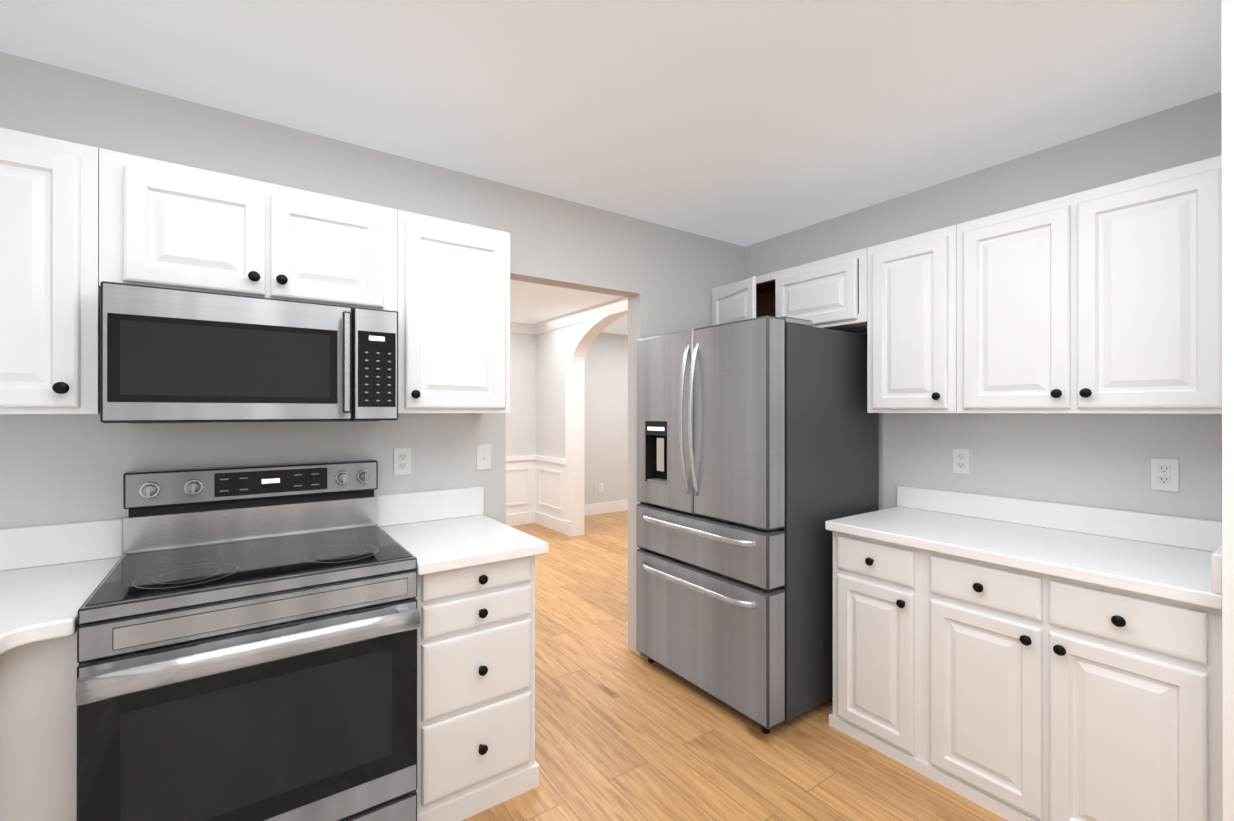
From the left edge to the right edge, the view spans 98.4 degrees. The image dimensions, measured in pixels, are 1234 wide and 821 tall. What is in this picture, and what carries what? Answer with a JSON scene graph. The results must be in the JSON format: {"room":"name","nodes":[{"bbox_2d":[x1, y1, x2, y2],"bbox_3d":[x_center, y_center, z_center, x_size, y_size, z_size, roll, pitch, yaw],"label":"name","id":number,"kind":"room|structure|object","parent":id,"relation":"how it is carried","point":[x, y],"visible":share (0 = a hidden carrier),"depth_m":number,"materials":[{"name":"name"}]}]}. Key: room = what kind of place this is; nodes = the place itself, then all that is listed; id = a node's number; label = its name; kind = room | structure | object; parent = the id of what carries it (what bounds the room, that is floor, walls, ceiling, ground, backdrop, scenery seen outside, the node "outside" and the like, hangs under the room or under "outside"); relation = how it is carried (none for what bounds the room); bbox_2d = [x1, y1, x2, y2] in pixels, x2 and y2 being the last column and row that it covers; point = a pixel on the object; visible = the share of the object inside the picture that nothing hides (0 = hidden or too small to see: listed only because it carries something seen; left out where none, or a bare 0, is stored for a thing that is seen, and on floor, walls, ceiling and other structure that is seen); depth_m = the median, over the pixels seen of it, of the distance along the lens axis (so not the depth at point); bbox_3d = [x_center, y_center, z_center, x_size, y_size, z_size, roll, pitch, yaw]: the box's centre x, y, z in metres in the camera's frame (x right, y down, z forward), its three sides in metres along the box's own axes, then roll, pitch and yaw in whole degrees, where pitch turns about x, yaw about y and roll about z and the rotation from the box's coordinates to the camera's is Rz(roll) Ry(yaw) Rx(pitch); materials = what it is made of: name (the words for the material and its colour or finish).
{"room":"kitchen","nodes":[
{"label":"kitchen","id":0,"kind":"room"},
{"bbox_2d":[0,52,744,655],"bbox_3d":[0.310,0.032,3.204,6.620,2.700,0.120,0,0,-35],"label":"wall","id":1,"kind":"structure","parent":0,"point":[62,468],"depth_m":2.11,"materials":[{"name":"grey paint"}]},
{"bbox_2d":[0,128,99,413],"bbox_3d":[-1.845,-0.366,1.387,0.758,0.750,0.360,0,0,-35],"label":"upper cabinet","id":2,"kind":"object","parent":1,"relation":"attached to","point":[49,291],"visible":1,"depth_m":1.44,"materials":[{"name":"white wood"}]},
{"bbox_2d":[99,148,396,310],"bbox_3d":[-1.209,-0.546,1.836,0.796,0.388,0.360,0,0,-35],"label":"upper cabinet","id":3,"kind":"object","parent":1,"relation":"attached to","point":[168,225],"visible":1,"depth_m":1.68,"materials":[{"name":"white wood"}]},
{"bbox_2d":[100,281,397,423],"bbox_3d":[-1.177,-0.154,1.789,0.756,0.387,0.473,0,0,-35],"label":"microwave","id":4,"kind":"object","parent":3,"relation":"attached to","point":[174,356],"visible":1,"depth_m":1.59,"materials":[{"name":"grey metal"}]},
{"bbox_2d":[393,447,410,474],"bbox_3d":[-0.911,0.216,2.262,0.072,0.116,0.008,0,0,-35],"label":"outlet","id":5,"kind":"object","parent":1,"relation":"attached to","point":[401,461],"visible":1,"depth_m":2.26,"materials":[{"name":"white plastic"}]},
{"bbox_2d":[397,210,509,412],"bbox_3d":[-0.701,-0.364,2.195,0.445,0.750,0.360,0,0,-35],"label":"upper cabinet","id":6,"kind":"object","parent":1,"relation":"attached to","point":[453,294],"visible":1,"depth_m":2.06,"materials":[{"name":"white wood"}]},
{"bbox_2d":[476,444,490,469],"bbox_3d":[-0.615,0.216,2.467,0.072,0.116,0.015,0,0,-35],"label":"light switch","id":7,"kind":"object","parent":1,"relation":"attached to","point":[483,457],"visible":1,"depth_m":2.47,"materials":[{"name":"white plastic"}]},
{"bbox_2d":[626,622,627,647],"bbox_3d":[0.528,1.312,3.439,1.150,0.140,0.016,0,0,-35],"label":"baseboard","id":8,"kind":"structure","parent":1,"relation":"attached to","point":[627,622],"depth_m":3.11,"materials":[{"name":"white wood"}]},
{"bbox_2d":[536,323,580,458],"bbox_3d":[0.045,0.034,5.226,0.120,2.700,3.490,0,0,-35],"label":"wall","id":9,"kind":"structure","parent":0,"point":[552,346],"depth_m":6.28,"materials":[{"name":"grey paint"}]},
{"bbox_2d":[532,297,627,333],"bbox_3d":[-0.012,-1.001,5.126,0.090,0.110,3.390,0,0,-35],"label":"crown molding","id":10,"kind":"structure","parent":9,"relation":"attached to","point":[616,306],"depth_m":5.62,"materials":[{"name":"white wood"}]},
{"bbox_2d":[564,311,627,536],"bbox_3d":[0.241,0.129,4.937,0.176,2.510,2.646,0,0,-35],"label":"archway","id":11,"kind":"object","parent":9,"relation":"attached to","point":[587,332],"depth_m":5.89,"materials":[{"name":"white paint"}]},
{"bbox_2d":[506,332,627,504],"bbox_3d":[-1.568,0.036,6.297,6.120,2.700,0.120,0,0,-35],"label":"wall","id":12,"kind":"structure","parent":0,"point":[606,413],"depth_m":7.14,"materials":[{"name":"grey paint"}]},
{"bbox_2d":[510,322,535,334],"bbox_3d":[-2.496,-1.000,5.515,3.700,0.110,0.090,0,0,-35],"label":"crown molding","id":13,"kind":"structure","parent":12,"relation":"attached to","point":[515,327],"depth_m":6.45,"materials":[{"name":"white wood"}]},
{"bbox_2d":[506,455,564,533],"bbox_3d":[-2.297,0.967,5.230,3.700,0.835,0.780,0,0,-35],"label":"wainscoting","id":14,"kind":"structure","parent":12,"relation":"attached to","point":[535,488],"depth_m":6.42,"materials":[{"name":"white wood"}]},
{"bbox_2d":[599,483,602,491],"bbox_3d":[-0.216,1.037,7.171,0.072,0.116,0.008,0,0,-35],"label":"outlet","id":15,"kind":"object","parent":12,"relation":"attached to","point":[600,487],"visible":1,"depth_m":7.17,"materials":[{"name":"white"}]},
{"bbox_2d":[584,500,627,515],"bbox_3d":[0.031,1.317,7.342,2.300,0.140,0.016,0,0,-35],"label":"baseboard","id":16,"kind":"structure","parent":12,"relation":"attached to","point":[602,508],"depth_m":7.20,"materials":[{"name":"white wood"}]},
{"bbox_2d":[510,280,627,334],"bbox_3d":[-0.527,-1.096,4.824,6.120,0.080,3.490,0,0,-35],"label":"ceiling","id":17,"kind":"structure","parent":0,"point":[531,303],"depth_m":5.21,"materials":[{"name":"paint"}]},
{"bbox_2d":[0,0,1221,246],"bbox_3d":[0.487,-1.121,0.717,3.800,0.080,4.150,0,0,-35],"label":"ceiling","id":18,"kind":"structure","parent":0,"point":[744,122],"depth_m":1.74,"materials":[{"name":"paint"}]},
{"bbox_2d":[462,510,1007,820],"bbox_3d":[0.467,1.411,2.909,6.900,0.060,8.360,0,0,-35],"label":"floor","id":19,"kind":"structure","parent":0,"point":[623,732],"depth_m":2.19,"materials":[{"name":"brown wood"}]},
{"bbox_2d":[0,631,79,820],"bbox_3d":[-1.768,0.950,1.287,0.772,0.860,0.609,0,0,-35],"label":"base cabinet","id":20,"kind":"object","parent":19,"relation":"on","point":[38,741],"depth_m":1.23,"materials":[{"name":"white wood"}]},
{"bbox_2d":[76,459,419,820],"bbox_3d":[-1.095,0.790,1.673,0.754,1.180,0.735,0,0,-35],"label":"range","id":21,"kind":"object","parent":19,"relation":"on","point":[247,643],"visible":1,"depth_m":1.47,"materials":[{"name":"grey metal"}]},
{"bbox_2d":[415,556,538,820],"bbox_3d":[-0.630,0.951,2.066,0.441,0.860,0.650,0,0,-35],"label":"drawers","id":22,"kind":"object","parent":19,"relation":"on","point":[476,692],"visible":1,"depth_m":1.81,"materials":[{"name":"white wood"}]},
{"bbox_2d":[376,486,548,575],"bbox_3d":[-0.624,0.435,2.069,0.463,0.170,0.653,0,0,-35],"label":"countertop","id":23,"kind":"structure","parent":22,"relation":"on","point":[435,531],"depth_m":2.12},
{"bbox_2d":[637,316,878,733],"bbox_3d":[0.696,0.488,2.812,0.919,1.787,0.905,0,0,-35],"label":"fridge","id":24,"kind":"object","parent":19,"relation":"on","point":[757,452],"visible":0.98,"depth_m":2.43,"materials":[{"name":"grey metal"}]},
{"bbox_2d":[829,531,1222,820],"bbox_3d":[1.490,0.951,2.030,0.640,0.860,1.152,0,0,-35],"label":"base cabinet","id":25,"kind":"object","parent":19,"relation":"on","point":[1009,693],"visible":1,"depth_m":1.74,"materials":[{"name":"white wood"}]},
{"bbox_2d":[825,485,1221,609],"bbox_3d":[1.495,0.448,2.032,0.630,0.145,1.154,0,0,-35],"label":"countertop","id":26,"kind":"structure","parent":25,"relation":"on","point":[1175,558],"depth_m":1.94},
{"bbox_3d":[-1.189,0.948,0.387,0.680,0.860,1.548,0,0,-35],"label":"base cabinet","id":27,"kind":"object","parent":19,"relation":"on","visible":0},
{"bbox_2d":[0,518,123,654],"bbox_3d":[-1.319,0.436,0.654,0.774,0.165,2.163,0,0,-35],"label":"countertop","id":28,"kind":"structure","parent":27,"relation":"on","point":[52,576],"depth_m":1.57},
{"bbox_2d":[745,91,1221,521],"bbox_3d":[2.088,0.030,1.846,0.120,2.700,4.150,0,0,-35],"label":"wall","id":29,"kind":"structure","parent":0,"point":[1099,460],"depth_m":2.19,"materials":[{"name":"grey paint"}]},
{"bbox_2d":[712,248,866,332],"bbox_3d":[0.948,-0.591,2.959,0.456,0.345,1.009,0,0,-35],"label":"upper cabinet","id":30,"kind":"object","parent":29,"relation":"attached to","point":[829,293],"visible":0.5,"depth_m":2.75,"materials":[{"name":"white wood"}]},
{"bbox_2d":[867,225,956,412],"bbox_3d":[1.389,-0.377,2.418,0.360,0.775,0.379,0,0,-35],"label":"upper cabinet","id":31,"kind":"object","parent":29,"relation":"attached to","point":[911,332],"visible":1,"depth_m":2.31,"materials":[{"name":"white wood"}]},
{"bbox_2d":[953,448,969,473],"bbox_3d":[1.582,0.233,2.450,0.008,0.116,0.072,0,0,-35],"label":"outlet","id":32,"kind":"object","parent":29,"relation":"attached to","point":[961,461],"visible":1,"depth_m":2.45,"materials":[{"name":"white plastic"}]},
{"bbox_2d":[956,155,1221,413],"bbox_3d":[1.718,-0.377,1.952,0.360,0.775,0.759,0,0,-35],"label":"upper cabinet","id":33,"kind":"object","parent":29,"relation":"attached to","point":[1106,299],"visible":1,"depth_m":1.81,"materials":[{"name":"white wood"}]},
{"bbox_2d":[1150,458,1178,491],"bbox_3d":[1.963,0.230,1.911,0.008,0.116,0.072,0,0,-35],"label":"outlet","id":34,"kind":"object","parent":29,"relation":"attached to","point":[1164,474],"visible":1,"depth_m":1.91,"materials":[{"name":"white plastic"}]},
{"bbox_2d":[1222,0,1233,820],"bbox_3d":[1.822,0.149,1.469,0.750,2.460,0.122,0,0,-35],"label":"trim","id":35,"kind":"structure","parent":29,"relation":"attached to","point":[1228,377],"depth_m":1.29,"materials":[{"name":"white wood"}]}
]}

